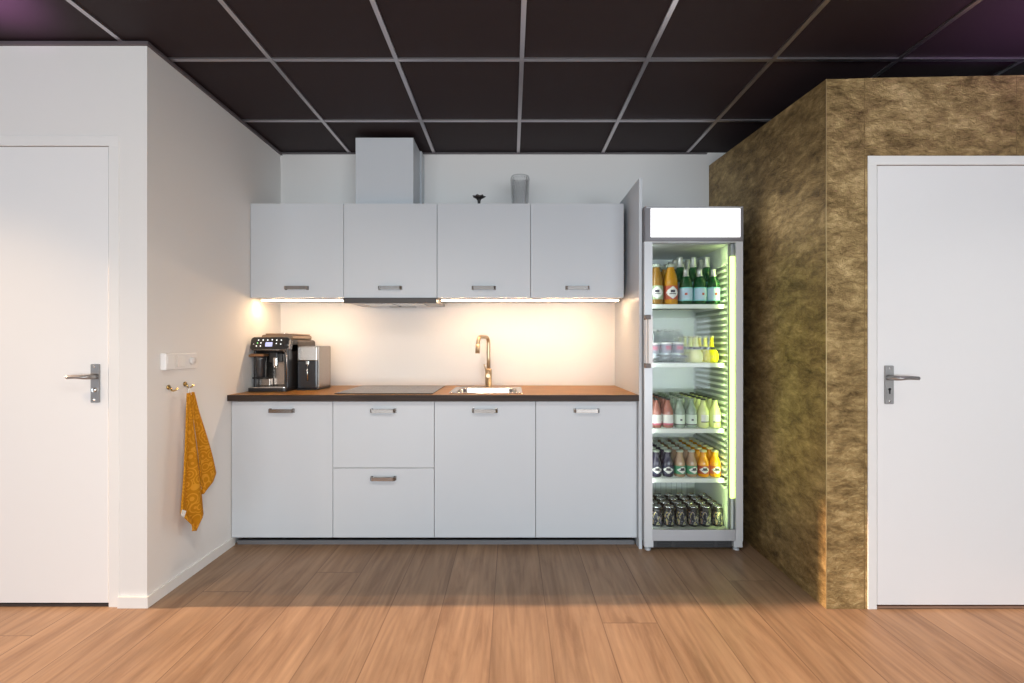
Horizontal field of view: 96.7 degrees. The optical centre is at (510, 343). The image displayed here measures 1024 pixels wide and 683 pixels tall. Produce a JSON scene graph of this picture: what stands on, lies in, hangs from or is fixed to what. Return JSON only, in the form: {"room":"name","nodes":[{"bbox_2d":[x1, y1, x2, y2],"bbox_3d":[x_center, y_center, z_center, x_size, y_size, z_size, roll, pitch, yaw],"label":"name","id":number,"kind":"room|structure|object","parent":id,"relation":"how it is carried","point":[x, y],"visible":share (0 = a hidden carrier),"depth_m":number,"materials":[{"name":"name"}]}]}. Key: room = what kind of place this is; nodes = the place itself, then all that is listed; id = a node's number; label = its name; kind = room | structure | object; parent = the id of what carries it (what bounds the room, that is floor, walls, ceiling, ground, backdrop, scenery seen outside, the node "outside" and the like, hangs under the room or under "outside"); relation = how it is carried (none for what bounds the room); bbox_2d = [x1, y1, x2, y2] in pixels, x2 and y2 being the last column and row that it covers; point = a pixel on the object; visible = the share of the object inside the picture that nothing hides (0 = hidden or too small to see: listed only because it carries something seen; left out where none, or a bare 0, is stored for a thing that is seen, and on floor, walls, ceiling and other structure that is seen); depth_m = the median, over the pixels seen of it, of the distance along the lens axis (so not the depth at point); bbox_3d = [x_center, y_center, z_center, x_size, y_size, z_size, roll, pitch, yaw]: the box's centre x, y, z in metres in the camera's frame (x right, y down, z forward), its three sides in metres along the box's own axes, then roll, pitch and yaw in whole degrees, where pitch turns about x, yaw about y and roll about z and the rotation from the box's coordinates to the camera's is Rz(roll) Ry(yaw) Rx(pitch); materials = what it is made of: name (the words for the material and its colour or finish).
{"room":"office kitchenette","nodes":[
{"label":"office kitchenette","id":0,"kind":"room"},
{"bbox_2d":[0,46,280,595],"bbox_3d":[-3.125,-0.088,2.662,2.950,2.561,1.197,0,0,0],"label":"wall","id":1,"kind":"structure","parent":0,"point":[191,174],"depth_m":2.17,"materials":[{"name":"white paint"}]},
{"bbox_2d":[0,136,118,606],"bbox_3d":[-2.262,0.124,2.082,0.972,2.136,0.161,0,0,0],"label":"door","id":2,"kind":"structure","parent":1,"relation":"in","point":[59,195],"depth_m":2.06,"materials":[{"name":"white paint"}]},
{"bbox_2d":[0,41,282,154],"bbox_3d":[-3.118,-1.358,2.655,2.964,0.014,1.211,0,0,0],"label":"trim","id":3,"kind":"structure","parent":1,"relation":"attached to","point":[2,43],"depth_m":2.06,"materials":[{"name":"grey"}]},
{"bbox_2d":[160,353,174,369],"bbox_3d":[-1.635,0.084,2.170,0.030,0.080,0.064,0,0,0],"label":"light switch","id":4,"kind":"object","parent":1,"relation":"attached to","point":[167,360],"visible":1,"depth_m":2.15,"materials":[{"name":"white plastic"}]},
{"bbox_2d":[117,537,234,607],"bbox_3d":[-1.706,1.167,2.376,0.137,0.050,0.649,0,0,0],"label":"baseboard","id":5,"kind":"structure","parent":1,"relation":"attached to","point":[122,601],"depth_m":2.20,"materials":[{"name":"white paint"}]},
{"bbox_2d":[174,353,196,369],"bbox_3d":[-1.638,0.086,2.298,0.023,0.080,0.160,0,0,0],"label":"light switch","id":6,"kind":"object","parent":1,"relation":"attached to","point":[182,360],"visible":0.85,"depth_m":2.29,"materials":[{"name":"white plastic"}]},
{"bbox_2d":[180,387,215,530],"bbox_3d":[-1.599,0.579,2.330,0.044,0.728,0.330,0,0,-8],"label":"towel","id":7,"kind":"object","parent":1,"relation":"attached to","point":[195,484],"visible":1,"depth_m":2.28,"materials":[{"name":"orange fabric"}]},
{"bbox_2d":[281,153,724,384],"bbox_3d":[0.725,-0.089,3.310,4.950,2.563,0.100,0,0,0],"label":"wall","id":8,"kind":"structure","parent":0,"point":[531,343],"depth_m":3.26,"materials":[{"name":"white paint"}]},
{"bbox_2d":[251,204,343,302],"bbox_3d":[-1.353,-0.583,3.053,0.590,0.609,0.410,0,0,0],"label":"upper cabinet","id":9,"kind":"object","parent":8,"relation":"attached to","point":[297,250],"depth_m":2.88,"materials":[{"name":"grey laminate"}]},
{"bbox_2d":[262,300,342,300],"bbox_3d":[-1.344,-0.281,2.956,0.540,0.003,0.016,0,0,0],"label":"diffuser","id":10,"kind":"object","parent":9,"relation":"attached to","point":[262,300],"depth_m":2.95,"materials":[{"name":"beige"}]},
{"bbox_2d":[344,204,444,302],"bbox_3d":[-0.762,-0.590,3.053,0.590,0.595,0.410,0,0,0],"label":"upper cabinet","id":11,"kind":"object","parent":8,"relation":"attached to","point":[390,250],"visible":0.94,"depth_m":2.88,"materials":[{"name":"grey laminate"}]},
{"bbox_2d":[356,138,423,203],"bbox_3d":[-0.815,-1.113,3.106,0.389,0.451,0.306,0,0,0],"label":"hood chimney","id":12,"kind":"object","parent":11,"relation":"on","point":[388,170],"visible":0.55,"depth_m":2.95,"materials":[{"name":"grey laminate"}]},
{"bbox_2d":[343,298,444,307],"bbox_3d":[-0.762,-0.274,3.046,0.586,0.034,0.367,0,0,0],"label":"extractor hood","id":13,"kind":"object","parent":11,"relation":"attached to","point":[364,302],"visible":1,"depth_m":2.86,"materials":[{"name":"grey metal"}]},
{"bbox_2d":[437,204,529,302],"bbox_3d":[-0.172,-0.590,3.053,0.590,0.595,0.410,0,0,0],"label":"upper cabinet","id":14,"kind":"object","parent":8,"relation":"attached to","point":[483,250],"visible":0.98,"depth_m":2.88,"materials":[{"name":"grey laminate"}]},
{"bbox_2d":[473,194,485,203],"bbox_3d":[-0.205,-0.923,2.950,0.085,0.072,0.087,0,0,0],"label":"ornament","id":15,"kind":"object","parent":14,"relation":"on","point":[478,197],"visible":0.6,"depth_m":2.93,"materials":[{"name":"black plastic"}]},
{"bbox_2d":[441,299,618,300],"bbox_3d":[0.123,-0.287,2.956,1.157,0.015,0.022,0,0,0],"label":"led light strip","id":16,"kind":"object","parent":14,"relation":"attached to","point":[441,299],"visible":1,"depth_m":2.95,"materials":[{"name":"white plastic"}]},
{"bbox_2d":[441,300,618,300],"bbox_3d":[0.123,-0.281,2.956,1.149,0.003,0.016,0,0,0],"label":"diffuser","id":17,"kind":"object","parent":14,"relation":"attached to","point":[441,300],"depth_m":2.95,"materials":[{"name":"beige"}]},
{"bbox_2d":[282,153,706,153],"bbox_3d":[-0.116,-1.361,3.253,3.031,0.006,0.014,0,0,0],"label":"trim","id":18,"kind":"structure","parent":8,"relation":"attached to","point":[282,153],"depth_m":3.25,"materials":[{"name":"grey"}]},
{"bbox_2d":[528,204,623,302],"bbox_3d":[0.419,-0.590,3.053,0.590,0.595,0.410,0,0,0],"label":"upper cabinet","id":19,"kind":"object","parent":8,"relation":"attached to","point":[577,250],"visible":0.94,"depth_m":2.88,"materials":[{"name":"grey laminate"}]},
{"bbox_2d":[0,535,1023,682],"bbox_3d":[0.200,1.252,-0.470,10.000,0.120,7.860,0,0,0],"label":"floor","id":20,"kind":"structure","parent":0,"point":[256,613],"depth_m":1.93,"materials":[{"name":"brown wood"}]},
{"bbox_2d":[232,401,332,536],"bbox_3d":[-1.348,0.737,2.954,0.596,0.807,0.603,0,0,0],"label":"base cabinet","id":21,"kind":"object","parent":20,"relation":"on","point":[282,451],"visible":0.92,"depth_m":2.68,"materials":[{"name":"grey"}]},
{"bbox_2d":[227,385,638,400],"bbox_3d":[-0.453,0.314,2.951,2.393,0.035,0.616,0,0,0],"label":"countertop","id":22,"kind":"structure","parent":21,"relation":"on","point":[529,392],"depth_m":2.64,"materials":[{"name":"brown wood"}]},
{"bbox_2d":[248,333,314,391],"bbox_3d":[-1.524,0.111,3.025,0.272,0.372,0.421,0,0,0],"label":"coffee machine","id":23,"kind":"object","parent":22,"relation":"on","point":[275,355],"visible":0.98,"depth_m":2.88,"materials":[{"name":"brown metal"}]},
{"bbox_2d":[250,385,286,387],"bbox_3d":[-1.512,0.270,2.882,0.230,0.005,0.125,0,0,0],"label":"grille","id":24,"kind":"object","parent":23,"relation":"attached to","point":[255,386],"depth_m":2.87,"materials":[{"name":"silver metal"}]},
{"bbox_2d":[248,386,297,391],"bbox_3d":[-1.512,0.284,2.896,0.244,0.022,0.164,0,0,0],"label":"drip tray","id":25,"kind":"object","parent":23,"relation":"on","point":[255,388],"depth_m":2.81,"materials":[{"name":"black plastic"}]},
{"bbox_2d":[269,352,281,361],"bbox_3d":[-1.506,0.085,2.914,0.052,0.065,0.068,0,0,0],"label":"dispenser","id":26,"kind":"object","parent":23,"relation":"on","point":[273,356],"depth_m":2.88,"materials":[{"name":"black plastic"}]},
{"bbox_2d":[297,346,330,389],"bbox_3d":[-1.308,0.155,3.024,0.131,0.282,0.222,0,0,0],"label":"cooler","id":27,"kind":"object","parent":22,"relation":"on","point":[314,362],"visible":1,"depth_m":2.93,"materials":[{"name":"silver metal"}]},
{"bbox_2d":[334,385,444,393],"bbox_3d":[-0.754,0.294,2.946,0.583,0.006,0.508,0,0,0],"label":"induction hob","id":28,"kind":"object","parent":22,"relation":"in","point":[364,389],"visible":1,"depth_m":2.91,"materials":[{"name":"black glass"}]},
{"bbox_2d":[475,335,491,386],"bbox_3d":[-0.188,0.117,3.094,0.056,0.358,0.222,0,0,23],"label":"tap","id":29,"kind":"object","parent":22,"relation":"on","point":[488,372],"visible":1,"depth_m":3.15,"materials":[{"name":"gold metal"}]},
{"bbox_2d":[449,387,521,392],"bbox_3d":[-0.153,0.370,2.930,0.447,0.154,0.390,0,0,0],"label":"sink","id":30,"kind":"object","parent":22,"relation":"in","point":[456,389],"visible":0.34,"depth_m":3.05,"materials":[{"name":"silver metal"}]},
{"bbox_2d":[333,401,434,536],"bbox_3d":[-0.751,0.737,2.954,0.596,0.807,0.603,0,0,0],"label":"base cabinet","id":31,"kind":"object","parent":20,"relation":"on","point":[384,451],"visible":0.97,"depth_m":2.68,"materials":[{"name":"grey"}]},
{"bbox_2d":[237,539,634,543],"bbox_3d":[-0.446,1.179,2.713,2.362,0.026,0.016,0,0,0],"label":"plinth","id":32,"kind":"object","parent":20,"relation":"on","point":[239,541],"visible":1,"depth_m":2.71,"materials":[{"name":"grey"}]},
{"bbox_2d":[435,401,534,536],"bbox_3d":[-0.153,0.737,2.954,0.596,0.807,0.603,0,0,0],"label":"base cabinet","id":33,"kind":"object","parent":20,"relation":"on","point":[485,450],"visible":0.98,"depth_m":2.68,"materials":[{"name":"grey laminate"}]},
{"bbox_2d":[535,401,636,536],"bbox_3d":[0.444,0.737,2.954,0.596,0.807,0.603,0,0,0],"label":"base cabinet","id":34,"kind":"object","parent":20,"relation":"on","point":[586,451],"visible":0.91,"depth_m":2.68,"materials":[{"name":"grey laminate"}]},
{"bbox_2d":[615,178,641,548],"bbox_3d":[0.754,0.114,2.952,0.018,2.157,0.614,0,0,0],"label":"panel","id":35,"kind":"object","parent":20,"relation":"on","point":[628,310],"visible":0.56,"depth_m":2.77,"materials":[{"name":"grey laminate"}]},
{"bbox_2d":[642,206,742,550],"bbox_3d":[1.047,0.201,2.885,0.570,1.981,0.639,0,0,0],"label":"fridge","id":36,"kind":"object","parent":20,"relation":"on","point":[669,233],"visible":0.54,"depth_m":2.65,"materials":[{"name":"grey metal"}]},
{"bbox_2d":[652,398,661,427],"bbox_3d":[0.869,0.412,2.727,0.064,0.172,0.064,0,0,-6],"label":"soda bottle","id":37,"kind":"object","parent":36,"relation":"in","point":[656,411],"visible":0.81,"depth_m":2.70,"materials":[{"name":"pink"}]},
{"bbox_2d":[652,449,661,476],"bbox_3d":[0.869,0.712,2.727,0.066,0.156,0.066,0,0,3],"label":"juice bottle","id":38,"kind":"object","parent":36,"relation":"in","point":[656,461],"visible":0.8,"depth_m":2.70,"materials":[{"name":"grey glass"}]},
{"bbox_2d":[652,504,661,526],"bbox_3d":[0.873,1.026,2.727,0.064,0.118,0.064,0,0,18],"label":"drink can","id":39,"kind":"object","parent":36,"relation":"in","point":[656,508],"visible":0.92,"depth_m":2.70,"materials":[{"name":"black metal"}]},
{"bbox_2d":[652,264,662,303],"bbox_3d":[0.872,-0.356,2.735,0.084,0.243,0.084,0,0,8],"label":"juice bottle","id":40,"kind":"object","parent":36,"relation":"in","point":[657,280],"visible":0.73,"depth_m":2.70,"materials":[{"name":"orange glass"}]},
{"bbox_2d":[659,447,666,461],"bbox_3d":[0.940,0.712,2.796,0.066,0.156,0.066,0,0,5],"label":"juice bottle","id":41,"kind":"object","parent":36,"relation":"in","point":[662,454],"visible":0.14,"depth_m":2.78,"materials":[{"name":"grey glass"}]},
{"bbox_2d":[660,397,665,425],"bbox_3d":[0.940,0.412,2.796,0.064,0.172,0.064,0,0,-16],"label":"soda bottle","id":42,"kind":"object","parent":36,"relation":"in","point":[662,404],"visible":0.2,"depth_m":2.78,"materials":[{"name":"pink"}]},
{"bbox_2d":[661,266,666,280],"bbox_3d":[0.959,-0.356,2.823,0.084,0.243,0.084,0,0,6],"label":"juice bottle","id":43,"kind":"object","parent":36,"relation":"in","point":[664,268],"visible":0.12,"depth_m":2.80,"materials":[{"name":"orange glass"}]},
{"bbox_2d":[659,500,669,520],"bbox_3d":[0.946,1.026,2.797,0.064,0.118,0.064,0,0,5],"label":"drink can","id":44,"kind":"object","parent":36,"relation":"in","point":[662,502],"visible":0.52,"depth_m":2.78,"materials":[{"name":"black metal"}]},
{"bbox_2d":[662,398,672,427],"bbox_3d":[0.940,0.412,2.727,0.064,0.172,0.064,0,0,9],"label":"soda bottle","id":45,"kind":"object","parent":36,"relation":"on","point":[667,413],"visible":1,"depth_m":2.70,"materials":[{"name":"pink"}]},
{"bbox_2d":[662,449,673,476],"bbox_3d":[0.940,0.712,2.727,0.066,0.156,0.066,0,0,11],"label":"juice bottle","id":46,"kind":"object","parent":36,"relation":"in","point":[667,463],"visible":0.97,"depth_m":2.71,"materials":[{"name":"grey glass"}]},
{"bbox_2d":[663,504,673,526],"bbox_3d":[0.946,1.026,2.727,0.064,0.118,0.064,0,0,-10],"label":"drink can","id":47,"kind":"object","parent":36,"relation":"in","point":[668,510],"visible":1,"depth_m":2.70,"materials":[{"name":"black metal"}]},
{"bbox_2d":[653,355,686,362],"bbox_3d":[0.972,0.090,2.845,0.150,0.042,0.288,0,0,0],"label":"crate","id":48,"kind":"object","parent":36,"relation":"in","point":[657,356],"visible":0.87,"depth_m":2.77,"materials":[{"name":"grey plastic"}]},
{"bbox_2d":[653,329,659,352],"bbox_3d":[0.862,0.012,2.739,0.061,0.198,0.061,0,0,9],"label":"drink bottle","id":49,"kind":"object","parent":48,"relation":"in","point":[656,346],"visible":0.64,"depth_m":2.71,"materials":[{"name":"clear glass"}]},
{"bbox_2d":[661,329,671,352],"bbox_3d":[0.936,0.009,2.739,0.061,0.198,0.061,0,0,-10],"label":"drink bottle","id":50,"kind":"object","parent":48,"relation":"in","point":[666,347],"visible":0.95,"depth_m":2.71,"materials":[{"name":"clear glass"}]},
{"bbox_2d":[673,329,683,352],"bbox_3d":[1.010,0.009,2.739,0.061,0.198,0.061,0,0,6],"label":"drink bottle","id":51,"kind":"object","parent":48,"relation":"in","point":[678,347],"visible":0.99,"depth_m":2.71,"materials":[{"name":"clear glass"}]},
{"bbox_2d":[663,264,677,303],"bbox_3d":[0.959,-0.356,2.735,0.084,0.243,0.084,0,0,0],"label":"juice bottle","id":52,"kind":"object","parent":36,"relation":"in","point":[670,283],"visible":0.9,"depth_m":2.70,"materials":[{"name":"orange glass"}]},
{"bbox_2d":[671,397,677,425],"bbox_3d":[1.010,0.412,2.796,0.064,0.172,0.064,0,0,19],"label":"soda bottle","id":53,"kind":"object","parent":36,"relation":"in","point":[674,403],"visible":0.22,"depth_m":2.78,"materials":[{"name":"clear glass"}]},
{"bbox_2d":[671,447,678,464],"bbox_3d":[1.010,0.712,2.796,0.066,0.156,0.066,0,0,-11],"label":"juice bottle","id":54,"kind":"object","parent":36,"relation":"in","point":[673,455],"visible":0.16,"depth_m":2.78,"materials":[{"name":"brown glass"}]},
{"bbox_2d":[672,500,681,521],"bbox_3d":[1.019,1.026,2.797,0.064,0.118,0.064,0,0,18],"label":"drink can","id":55,"kind":"object","parent":36,"relation":"in","point":[674,502],"visible":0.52,"depth_m":2.78,"materials":[{"name":"black metal"}]},
{"bbox_2d":[674,398,684,427],"bbox_3d":[1.010,0.412,2.727,0.064,0.172,0.064,0,0,2],"label":"soda bottle","id":56,"kind":"object","parent":36,"relation":"in","point":[679,411],"visible":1,"depth_m":2.70,"materials":[{"name":"clear glass"}]},
{"bbox_2d":[674,449,684,476],"bbox_3d":[1.010,0.712,2.727,0.066,0.156,0.066,0,0,-13],"label":"juice bottle","id":57,"kind":"object","parent":36,"relation":"in","point":[679,462],"visible":0.97,"depth_m":2.71,"materials":[{"name":"brown glass"}]},
{"bbox_2d":[675,257,683,303],"bbox_3d":[1.044,-0.385,2.812,0.082,0.300,0.082,0,0,4],"label":"water bottle","id":58,"kind":"object","parent":36,"relation":"in","point":[679,269],"visible":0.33,"depth_m":2.79,"materials":[{"name":"green glass"}]},
{"bbox_2d":[675,504,686,526],"bbox_3d":[1.019,1.026,2.727,0.064,0.118,0.064,0,0,-4],"label":"drink can","id":59,"kind":"object","parent":36,"relation":"in","point":[680,510],"visible":1,"depth_m":2.70,"materials":[{"name":"black metal"}]},
{"bbox_2d":[678,336,686,361],"bbox_3d":[1.108,0.031,2.901,0.081,0.160,0.080,0,0,4],"label":"bottle","id":60,"kind":"object","parent":36,"relation":"in","point":[683,337],"visible":0.32,"depth_m":2.89,"materials":[{"name":"yellow"}]},
{"bbox_2d":[679,269,692,303],"bbox_3d":[1.048,-0.341,2.727,0.076,0.212,0.076,0,0,19],"label":"water bottle","id":61,"kind":"object","parent":36,"relation":"in","point":[685,286],"visible":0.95,"depth_m":2.70,"materials":[{"name":"green glass"}]},
{"bbox_2d":[683,397,688,425],"bbox_3d":[1.081,0.412,2.796,0.064,0.172,0.064,0,0,-6],"label":"soda bottle","id":62,"kind":"object","parent":36,"relation":"in","point":[686,402],"visible":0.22,"depth_m":2.78,"materials":[{"name":"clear glass"}]},
{"bbox_2d":[683,447,689,473],"bbox_3d":[1.081,0.712,2.796,0.066,0.156,0.066,0,0,-16],"label":"juice bottle","id":63,"kind":"object","parent":36,"relation":"in","point":[685,454],"visible":0.26,"depth_m":2.78,"materials":[{"name":"brown glass"}]},
{"bbox_2d":[683,336,692,361],"bbox_3d":[1.108,0.031,2.815,0.081,0.160,0.080,0,0,-5],"label":"bottle","id":64,"kind":"object","parent":36,"relation":"in","point":[687,350],"visible":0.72,"depth_m":2.80,"materials":[{"name":"yellow"}]},
{"bbox_2d":[652,474,723,482],"bbox_3d":[1.033,0.802,2.901,0.444,0.025,0.449,0,0,0],"label":"wire shelf","id":65,"kind":"object","parent":36,"relation":"attached to","point":[720,479],"depth_m":2.68,"materials":[{"name":"white metal"}]},
{"bbox_2d":[652,426,723,432],"bbox_3d":[1.033,0.511,2.901,0.444,0.025,0.449,0,0,0],"label":"wire shelf","id":66,"kind":"object","parent":36,"relation":"attached to","point":[654,430],"depth_m":2.68,"materials":[{"name":"white"}]},
{"bbox_2d":[652,304,723,311],"bbox_3d":[1.033,-0.222,2.901,0.444,0.025,0.449,0,0,0],"label":"wire shelf","id":67,"kind":"object","parent":36,"relation":"attached to","point":[655,307],"depth_m":2.68,"materials":[{"name":"white"}]},
{"bbox_2d":[683,500,693,508],"bbox_3d":[1.091,1.026,2.797,0.064,0.118,0.064,0,0,7],"label":"drink can","id":68,"kind":"object","parent":36,"relation":"in","point":[686,502],"visible":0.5,"depth_m":2.79,"materials":[{"name":"black metal"}]},
{"bbox_2d":[653,360,723,366],"bbox_3d":[1.033,0.124,2.901,0.444,0.025,0.449,0,0,0],"label":"wire shelf","id":69,"kind":"object","parent":36,"relation":"attached to","point":[720,363],"depth_m":2.68,"materials":[{"name":"white metal"}]},
{"bbox_2d":[685,449,696,476],"bbox_3d":[1.081,0.712,2.727,0.066,0.156,0.066,0,0,-13],"label":"juice bottle","id":70,"kind":"object","parent":36,"relation":"in","point":[691,463],"visible":1,"depth_m":2.71,"materials":[{"name":"brown glass"}]},
{"bbox_2d":[686,398,696,427],"bbox_3d":[1.081,0.412,2.727,0.064,0.172,0.064,0,0,8],"label":"soda bottle","id":71,"kind":"object","parent":36,"relation":"in","point":[691,412],"visible":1,"depth_m":2.70,"materials":[{"name":"clear glass"}]},
{"bbox_2d":[687,504,698,526],"bbox_3d":[1.091,1.026,2.727,0.064,0.118,0.064,0,0,14],"label":"drink can","id":72,"kind":"object","parent":36,"relation":"in","point":[692,511],"visible":1,"depth_m":2.70,"materials":[{"name":"black metal"}]},
{"bbox_2d":[689,257,696,284],"bbox_3d":[1.126,-0.385,2.812,0.082,0.300,0.082,0,0,15],"label":"water bottle","id":73,"kind":"object","parent":36,"relation":"in","point":[693,268],"visible":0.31,"depth_m":2.79,"materials":[{"name":"green glass"}]},
{"bbox_2d":[689,336,702,362],"bbox_3d":[1.108,0.031,2.729,0.081,0.160,0.080,0,0,12],"label":"bottle","id":74,"kind":"object","parent":36,"relation":"in","point":[695,354],"visible":1,"depth_m":2.71,"materials":[{"name":"yellow"}]},
{"bbox_2d":[695,397,700,411],"bbox_3d":[1.151,0.412,2.796,0.064,0.172,0.064,0,0,2],"label":"soda bottle","id":75,"kind":"object","parent":36,"relation":"in","point":[698,401],"visible":0.23,"depth_m":2.78,"materials":[{"name":"beige glass"}]},
{"bbox_2d":[695,447,701,460],"bbox_3d":[1.151,0.712,2.796,0.066,0.156,0.066,0,0,-2],"label":"juice bottle","id":76,"kind":"object","parent":36,"relation":"in","point":[697,452],"visible":0.16,"depth_m":2.78,"materials":[{"name":"orange glass"}]},
{"bbox_2d":[693,269,705,303],"bbox_3d":[1.130,-0.341,2.727,0.076,0.212,0.076,0,0,-11],"label":"water bottle","id":77,"kind":"object","parent":36,"relation":"in","point":[699,285],"visible":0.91,"depth_m":2.70,"materials":[{"name":"green glass"}]},
{"bbox_2d":[695,500,704,521],"bbox_3d":[1.164,1.026,2.797,0.064,0.118,0.064,0,0,16],"label":"drink can","id":78,"kind":"object","parent":36,"relation":"in","point":[698,502],"visible":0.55,"depth_m":2.78,"materials":[{"name":"black metal"}]},
{"bbox_2d":[698,260,703,268],"bbox_3d":[1.208,-0.385,2.897,0.082,0.300,0.082,0,0,-16],"label":"water bottle","id":79,"kind":"object","parent":36,"relation":"in","point":[700,262],"visible":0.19,"depth_m":2.88,"materials":[{"name":"green glass"}]},
{"bbox_2d":[697,398,708,427],"bbox_3d":[1.151,0.412,2.727,0.064,0.172,0.064,0,0,-15],"label":"soda bottle","id":80,"kind":"object","parent":36,"relation":"in","point":[703,413],"visible":1,"depth_m":2.70,"materials":[{"name":"beige"}]},
{"bbox_2d":[697,449,708,476],"bbox_3d":[1.151,0.712,2.727,0.066,0.156,0.066,0,0,2],"label":"juice bottle","id":81,"kind":"object","parent":36,"relation":"in","point":[702,463],"visible":1,"depth_m":2.71,"materials":[{"name":"orange glass"}]},
{"bbox_2d":[701,336,707,361],"bbox_3d":[1.202,0.031,2.815,0.081,0.160,0.080,0,0,3],"label":"bottle","id":82,"kind":"object","parent":36,"relation":"on","point":[705,345],"visible":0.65,"depth_m":2.80,"materials":[{"name":"yellow glass"}]},
{"bbox_2d":[700,504,710,526],"bbox_3d":[1.164,1.026,2.727,0.064,0.118,0.064,0,0,14],"label":"drink can","id":83,"kind":"object","parent":36,"relation":"in","point":[705,510],"visible":1,"depth_m":2.70,"materials":[{"name":"black metal"}]},
{"bbox_2d":[702,257,710,303],"bbox_3d":[1.208,-0.385,2.812,0.082,0.300,0.082,0,0,5],"label":"water bottle","id":84,"kind":"object","parent":36,"relation":"in","point":[706,269],"visible":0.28,"depth_m":2.79,"materials":[{"name":"green glass"}]},
{"bbox_2d":[706,397,712,410],"bbox_3d":[1.222,0.412,2.796,0.064,0.172,0.064,0,0,-11],"label":"soda bottle","id":85,"kind":"object","parent":36,"relation":"in","point":[709,402],"visible":0.25,"depth_m":2.78,"materials":[{"name":"beige"}]},
{"bbox_2d":[706,447,713,461],"bbox_3d":[1.222,0.712,2.796,0.066,0.156,0.066,0,0,-15],"label":"juice bottle","id":86,"kind":"object","parent":36,"relation":"in","point":[709,453],"visible":0.16,"depth_m":2.78,"materials":[{"name":"orange glass"}]},
{"bbox_2d":[704,336,718,362],"bbox_3d":[1.202,0.031,2.729,0.081,0.160,0.080,0,0,-2],"label":"bottle","id":87,"kind":"object","parent":36,"relation":"on","point":[711,355],"visible":1,"depth_m":2.71,"materials":[{"name":"yellow glass"}]},
{"bbox_2d":[707,500,716,521],"bbox_3d":[1.237,1.026,2.797,0.064,0.118,0.064,0,0,-3],"label":"drink can","id":88,"kind":"object","parent":36,"relation":"in","point":[709,502],"visible":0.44,"depth_m":2.78,"materials":[{"name":"black metal"}]},
{"bbox_2d":[706,269,719,303],"bbox_3d":[1.212,-0.341,2.727,0.076,0.212,0.076,0,0,-1],"label":"water bottle","id":89,"kind":"object","parent":36,"relation":"in","point":[713,284],"visible":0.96,"depth_m":2.70,"materials":[{"name":"green glass"}]},
{"bbox_2d":[709,398,720,427],"bbox_3d":[1.222,0.412,2.727,0.064,0.172,0.064,0,0,-17],"label":"soda bottle","id":90,"kind":"object","parent":36,"relation":"in","point":[714,412],"visible":1,"depth_m":2.71,"materials":[{"name":"beige glass"}]},
{"bbox_2d":[709,449,720,476],"bbox_3d":[1.222,0.712,2.727,0.066,0.156,0.066,0,0,-1],"label":"juice bottle","id":91,"kind":"object","parent":36,"relation":"in","point":[714,463],"visible":0.94,"depth_m":2.71,"materials":[{"name":"orange"}]},
{"bbox_2d":[712,504,722,526],"bbox_3d":[1.237,1.026,2.727,0.064,0.118,0.064,0,0,-13],"label":"drink can","id":92,"kind":"object","parent":36,"relation":"in","point":[717,509],"visible":1,"depth_m":2.70,"materials":[{"name":"black metal"}]},
{"bbox_2d":[0,0,1023,152],"bbox_3d":[0.200,-1.421,-0.470,10.000,0.096,7.860,0,0,0],"label":"ceiling","id":93,"kind":"structure","parent":0,"point":[176,28],"depth_m":2.16,"materials":[{"name":"black tile"}]},
{"bbox_2d":[66,0,1023,152],"bbox_3d":[0.200,-1.369,-0.471,9.600,0.008,7.458,0,0,0],"label":"grid","id":94,"kind":"object","parent":93,"relation":"attached to","point":[268,58],"visible":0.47,"depth_m":2.19,"materials":[{"name":"silver metal"}]},
{"bbox_2d":[709,75,1023,608],"bbox_3d":[3.209,-0.043,2.653,3.582,2.470,1.212,0,0,0],"label":"wall","id":95,"kind":"structure","parent":0,"point":[777,173],"depth_m":2.09,"materials":[{"name":"brown metal"}]},
{"bbox_2d":[826,79,826,608],"bbox_3d":[1.419,-0.001,2.047,0.003,2.382,0.003,0,0,0],"label":"trim","id":96,"kind":"structure","parent":95,"relation":"attached to","point":[826,79],"depth_m":2.05,"materials":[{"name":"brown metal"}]},
{"bbox_2d":[868,156,1023,608],"bbox_3d":[2.084,0.173,2.066,0.960,2.038,0.161,0,0,0],"label":"door","id":97,"kind":"structure","parent":95,"relation":"in","point":[946,233],"depth_m":2.05,"materials":[{"name":"white paint"}]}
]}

